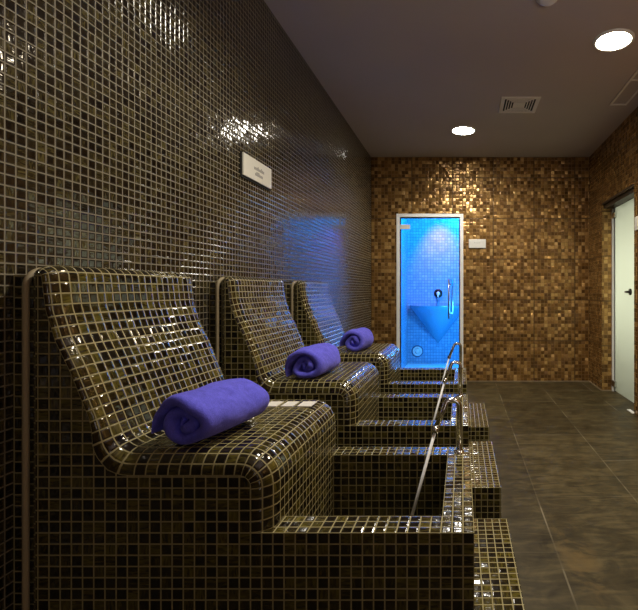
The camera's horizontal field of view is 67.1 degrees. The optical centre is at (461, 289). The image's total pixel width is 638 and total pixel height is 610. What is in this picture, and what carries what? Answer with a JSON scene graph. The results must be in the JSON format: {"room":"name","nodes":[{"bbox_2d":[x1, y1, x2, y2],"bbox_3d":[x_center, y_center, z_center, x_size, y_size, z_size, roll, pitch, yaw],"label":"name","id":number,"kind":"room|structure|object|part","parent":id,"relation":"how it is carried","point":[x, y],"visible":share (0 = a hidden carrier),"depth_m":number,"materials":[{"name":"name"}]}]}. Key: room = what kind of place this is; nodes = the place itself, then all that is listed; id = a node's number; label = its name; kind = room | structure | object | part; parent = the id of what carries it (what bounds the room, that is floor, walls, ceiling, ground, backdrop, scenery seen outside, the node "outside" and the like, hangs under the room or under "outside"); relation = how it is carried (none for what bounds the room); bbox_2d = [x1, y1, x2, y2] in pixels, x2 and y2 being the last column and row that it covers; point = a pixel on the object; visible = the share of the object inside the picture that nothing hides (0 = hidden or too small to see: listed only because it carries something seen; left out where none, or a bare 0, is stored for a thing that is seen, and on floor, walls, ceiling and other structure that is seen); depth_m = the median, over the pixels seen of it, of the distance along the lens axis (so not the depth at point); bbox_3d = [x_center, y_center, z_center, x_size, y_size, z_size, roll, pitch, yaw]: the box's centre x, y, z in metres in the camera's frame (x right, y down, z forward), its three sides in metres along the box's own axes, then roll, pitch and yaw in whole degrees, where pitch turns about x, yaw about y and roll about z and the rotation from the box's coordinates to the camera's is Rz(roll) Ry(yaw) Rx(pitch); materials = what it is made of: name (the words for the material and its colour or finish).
{"room":"spa","nodes":[
{"label":"spa","id":0,"kind":"room"},
{"bbox_2d":[0,0,370,609],"bbox_3d":[-1.066,-0.243,1.660,0.001,2.629,7.220,0,0,0],"label":"wall","id":1,"kind":"structure","parent":0,"point":[125,125],"depth_m":1.62,"materials":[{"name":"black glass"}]},
{"bbox_2d":[240,151,270,190],"bbox_3d":[-1.058,-0.607,2.327,0.015,0.122,0.333,0,0,0],"label":"wall sign","id":2,"kind":"object","parent":1,"relation":"attached to","point":[252,170],"visible":1,"depth_m":2.29,"materials":[{"name":"beige plastic"}]},
{"bbox_2d":[401,219,458,367],"bbox_3d":[-0.237,-0.125,5.893,1.097,2.392,1.214,0,0,0],"label":"wall","id":3,"kind":"structure","parent":0,"point":[430,248],"depth_m":6.50,"materials":[{"name":"blue tile"}]},
{"bbox_2d":[411,345,422,356],"bbox_3d":[-0.645,0.884,6.483,0.172,0.172,0.034,0,0,0],"label":"outlet","id":4,"kind":"object","parent":3,"relation":"attached to","point":[417,351],"visible":1,"depth_m":6.48,"materials":[{"name":"white plastic"}]},
{"bbox_2d":[410,305,458,342],"bbox_3d":[-0.348,0.495,6.297,0.811,0.554,0.406,0,0,0],"label":"basin","id":5,"kind":"object","parent":3,"relation":"attached to","point":[435,320],"visible":0.82,"depth_m":6.26,"materials":[{"name":"blue ceramic"}]},
{"bbox_2d":[434,289,442,299],"bbox_3d":[-0.343,0.069,6.461,0.125,0.164,0.078,0,0,0],"label":"shower mixer","id":6,"kind":"object","parent":3,"relation":"attached to","point":[438,293],"visible":1,"depth_m":6.48,"materials":[{"name":"silver metal"}]},
{"bbox_2d":[405,363,458,367],"bbox_3d":[-0.237,1.061,5.893,1.097,0.001,1.214,0,0,0],"label":"floor","id":7,"kind":"structure","parent":0,"point":[409,365],"depth_m":6.32,"materials":[{"name":"blue tile"}]},
{"bbox_2d":[264,0,637,156],"bbox_3d":[0.212,-1.557,1.660,2.556,0.001,7.220,0,0,0],"label":"ceiling","id":8,"kind":"structure","parent":0,"point":[401,74],"depth_m":3.16,"materials":[{"name":"brown paint"}]},
{"bbox_2d":[451,125,475,134],"bbox_3d":[0.013,-1.551,4.381,0.250,0.013,0.250,0,0,0],"label":"recessed light","id":9,"kind":"object","parent":8,"relation":"in","point":[462,129],"visible":1,"depth_m":4.38,"materials":[{"name":"white plastic"}]},
{"bbox_2d":[453,127,473,133],"bbox_3d":[0.013,-1.551,4.381,0.211,0.001,0.211,0,0,0],"label":"diffuser","id":10,"kind":"object","parent":9,"relation":"attached to","point":[461,130],"depth_m":4.38,"materials":[{"name":"white plastic"}]},
{"bbox_2d":[499,97,540,112],"bbox_3d":[0.478,-1.554,3.783,0.317,0.008,0.317,0,0,0],"label":"ceiling vent","id":11,"kind":"object","parent":8,"relation":"in","point":[508,104],"visible":1,"depth_m":3.77,"materials":[{"name":"white"}]},
{"bbox_3d":[0.478,-1.554,3.783,0.099,0.005,0.099,0,0,0],"label":"plate","id":12,"kind":"part","parent":11,"relation":"part of","materials":[{"name":"white metal"}]},
{"bbox_2d":[536,0,556,6],"bbox_3d":[0.452,-1.538,2.382,0.120,0.039,0.120,0,0,0],"label":"smoke detector","id":13,"kind":"object","parent":8,"relation":"attached to","point":[546,3],"visible":1,"depth_m":2.38,"materials":[{"name":"white plastic"}]},
{"bbox_2d":[593,28,634,51],"bbox_3d":[0.944,-1.551,2.803,0.250,0.013,0.250,0,0,0],"label":"recessed light","id":14,"kind":"object","parent":8,"relation":"in","point":[611,40],"visible":1,"depth_m":2.79,"materials":[{"name":"white plastic"}]},
{"bbox_2d":[596,32,630,49],"bbox_3d":[0.944,-1.551,2.803,0.211,0.001,0.211,0,0,0],"label":"diffuser","id":15,"kind":"object","parent":14,"relation":"attached to","point":[615,40],"depth_m":2.80,"materials":[{"name":"white plastic"}]},
{"bbox_2d":[610,69,637,104],"bbox_3d":[1.308,-1.553,3.136,0.140,0.009,1.279,0,0,0],"label":"ceiling hatch","id":16,"kind":"object","parent":8,"relation":"attached to","point":[630,89],"visible":1,"depth_m":3.54,"materials":[{"name":"white"}]},
{"bbox_2d":[371,157,588,380],"bbox_3d":[0.212,-0.243,5.270,2.556,2.629,0.001,0,0,0],"label":"wall","id":17,"kind":"structure","parent":0,"point":[526,293],"depth_m":5.27,"materials":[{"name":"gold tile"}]},
{"bbox_2d":[396,214,462,367],"bbox_3d":[-0.376,0.090,5.279,0.783,1.963,0.121,0,0,0],"label":"door","id":18,"kind":"structure","parent":17,"relation":"in","point":[399,227],"depth_m":5.26,"materials":[{"name":"silver metal"}]},
{"bbox_3d":[-0.135,0.104,5.279,0.020,0.458,0.127,0,0,20],"label":"handle","id":19,"kind":"part","parent":18,"relation":"part of","materials":[{"name":"silver metal"}]},
{"bbox_2d":[469,239,485,247],"bbox_3d":[0.179,-0.539,5.262,0.198,0.107,0.016,0,0,0],"label":"wall sign","id":20,"kind":"object","parent":17,"relation":"attached to","point":[473,243],"visible":1,"depth_m":5.25,"materials":[{"name":"white plastic"}]},
{"bbox_2d":[467,382,637,609],"bbox_3d":[0.308,1.071,1.673,2.748,0.001,7.246,0,0,0],"label":"floor","id":21,"kind":"structure","parent":0,"point":[566,453],"depth_m":2.44,"materials":[{"name":"tile"}]},
{"bbox_2d":[13,265,524,609],"bbox_3d":[-0.452,0.506,1.331,1.228,1.131,0.572,0,0,0],"label":"lounge chair","id":22,"kind":"object","parent":21,"relation":"on","point":[265,511],"visible":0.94,"depth_m":1.05,"materials":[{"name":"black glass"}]},
{"bbox_3d":[-1.034,0.517,1.331,0.062,1.108,0.525,0,0,0],"label":"panel","id":23,"kind":"part","parent":22,"relation":"part of","materials":[{"name":"clear glass"}]},
{"bbox_3d":[-0.727,0.506,1.331,0.569,1.131,0.572,0,0,0],"label":"seat","id":24,"kind":"part","parent":22,"relation":"part of","materials":[{"name":"brown tile"}]},
{"bbox_2d":[151,378,268,444],"bbox_3d":[-0.663,0.317,1.202,0.179,0.130,0.260,0,0,11],"label":"rolled towel","id":25,"kind":"object","parent":22,"relation":"on","point":[188,417],"visible":1,"depth_m":1.11,"materials":[{"name":"blue fabric"}]},
{"bbox_2d":[267,401,283,406],"bbox_3d":[-0.627,0.380,1.498,0.042,0.004,0.062,0,0,0],"label":"card","id":26,"kind":"object","parent":22,"relation":"on","point":[272,403],"visible":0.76,"depth_m":1.50,"materials":[{"name":"white"}]},
{"bbox_2d":[281,401,298,406],"bbox_3d":[-0.572,0.380,1.498,0.039,0.004,0.062,0,0,0],"label":"card","id":27,"kind":"object","parent":22,"relation":"on","point":[289,403],"visible":1,"depth_m":1.49,"materials":[{"name":"white"}]},
{"bbox_2d":[297,401,316,406],"bbox_3d":[-0.515,0.380,1.498,0.046,0.004,0.062,0,0,0],"label":"card","id":28,"kind":"object","parent":22,"relation":"on","point":[304,403],"visible":1,"depth_m":1.49,"materials":[{"name":"white paper"}]},
{"bbox_3d":[-0.133,0.627,1.466,0.010,0.311,0.162,0,0,35],"label":"rod","id":29,"kind":"part","parent":22,"relation":"part of","materials":[{"name":"silver metal"}]},
{"bbox_3d":[-0.051,0.469,1.553,0.106,0.190,0.031,0,0,-24],"label":"handrail","id":30,"kind":"part","parent":22,"relation":"part of","materials":[{"name":"silver metal"}]},
{"bbox_2d":[209,276,500,518],"bbox_3d":[-0.452,0.506,2.158,1.228,1.131,0.572,0,0,0],"label":"lounge chair","id":31,"kind":"object","parent":21,"relation":"on","point":[253,331],"visible":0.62,"depth_m":1.90,"materials":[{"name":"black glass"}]},
{"bbox_3d":[-1.034,0.517,2.158,0.062,1.108,0.525,0,0,0],"label":"panel","id":32,"kind":"part","parent":31,"relation":"part of","materials":[{"name":"clear glass"}]},
{"bbox_3d":[-0.727,0.506,2.158,0.569,1.131,0.572,0,0,0],"label":"seat","id":33,"kind":"part","parent":31,"relation":"part of","materials":[{"name":"brown tile"}]},
{"bbox_2d":[285,343,339,377],"bbox_3d":[-0.669,0.315,2.038,0.170,0.133,0.266,0,0,6],"label":"rolled towel","id":34,"kind":"object","parent":31,"relation":"on","point":[315,360],"visible":1,"depth_m":1.93,"materials":[{"name":"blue fabric"}]},
{"bbox_3d":[-0.133,0.627,2.293,0.010,0.311,0.162,0,0,35],"label":"rod","id":35,"kind":"part","parent":31,"relation":"part of","materials":[{"name":"silver metal"}]},
{"bbox_3d":[-0.051,0.469,2.380,0.106,0.190,0.031,0,0,-24],"label":"handrail","id":36,"kind":"part","parent":31,"relation":"part of","materials":[{"name":"silver metal"}]},
{"bbox_2d":[286,280,488,440],"bbox_3d":[-0.452,0.506,2.985,1.228,1.131,0.572,0,0,0],"label":"lounge chair","id":37,"kind":"object","parent":21,"relation":"on","point":[313,312],"visible":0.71,"depth_m":2.75,"materials":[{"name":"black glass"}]},
{"bbox_3d":[-1.034,0.517,2.985,0.062,1.108,0.525,0,0,0],"label":"panel","id":38,"kind":"part","parent":37,"relation":"part of","materials":[{"name":"brown tile"}]},
{"bbox_3d":[-0.727,0.506,2.985,0.569,1.131,0.572,0,0,0],"label":"seat","id":39,"kind":"part","parent":37,"relation":"part of","materials":[{"name":"brown tile"}]},
{"bbox_2d":[339,327,373,351],"bbox_3d":[-0.669,0.314,2.881,0.169,0.136,0.241,0,0,7],"label":"rolled towel","id":40,"kind":"object","parent":37,"relation":"on","point":[358,339],"visible":1,"depth_m":2.78,"materials":[{"name":"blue fabric"}]},
{"bbox_3d":[-0.133,0.627,3.120,0.010,0.311,0.162,0,0,35],"label":"rod","id":41,"kind":"part","parent":37,"relation":"part of","materials":[{"name":"silver metal"}]},
{"bbox_3d":[-0.051,0.469,3.206,0.106,0.190,0.031,0,0,-24],"label":"handrail","id":42,"kind":"part","parent":37,"relation":"part of","materials":[{"name":"silver metal"}]},
{"bbox_2d":[589,107,637,415],"bbox_3d":[1.586,-0.243,1.660,0.192,2.629,7.220,0,0,0],"label":"wall","id":43,"kind":"structure","parent":0,"point":[613,166],"depth_m":4.79,"materials":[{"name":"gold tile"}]},
{"bbox_2d":[467,381,611,390],"bbox_3d":[0.812,1.067,5.025,1.583,0.009,0.490,0,0,0],"label":"baseboard","id":44,"kind":"structure","parent":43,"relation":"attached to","point":[467,381],"depth_m":5.26,"materials":[{"name":"brown tile"}]},
{"bbox_2d":[602,183,633,402],"bbox_3d":[1.586,0.073,4.342,0.192,1.997,0.894,0,0,0],"label":"door","id":45,"kind":"structure","parent":43,"relation":"in","point":[621,204],"depth_m":4.51,"materials":[{"name":"white"}]},
{"bbox_3d":[1.613,0.104,4.342,0.044,1.934,0.879,0,0,0],"label":"frame","id":46,"kind":"part","parent":45,"relation":"part of","materials":[{"name":"silver metal"}]},
{"bbox_3d":[1.615,0.099,4.332,0.010,1.919,0.801,0,0,0],"label":"pane","id":47,"kind":"part","parent":45,"relation":"part of","materials":[{"name":"green glass"}]},
{"bbox_3d":[1.577,0.018,4.234,0.066,0.062,0.174,0,0,0],"label":"handle","id":48,"kind":"part","parent":45,"relation":"part of","materials":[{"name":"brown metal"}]},
{"bbox_2d":[635,216,637,229],"bbox_3d":[1.481,-0.567,3.805,0.017,0.114,0.101,0,0,0],"label":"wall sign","id":49,"kind":"object","parent":43,"relation":"attached to","point":[636,217],"visible":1,"depth_m":3.80,"materials":[{"name":"white plastic"}]}
]}

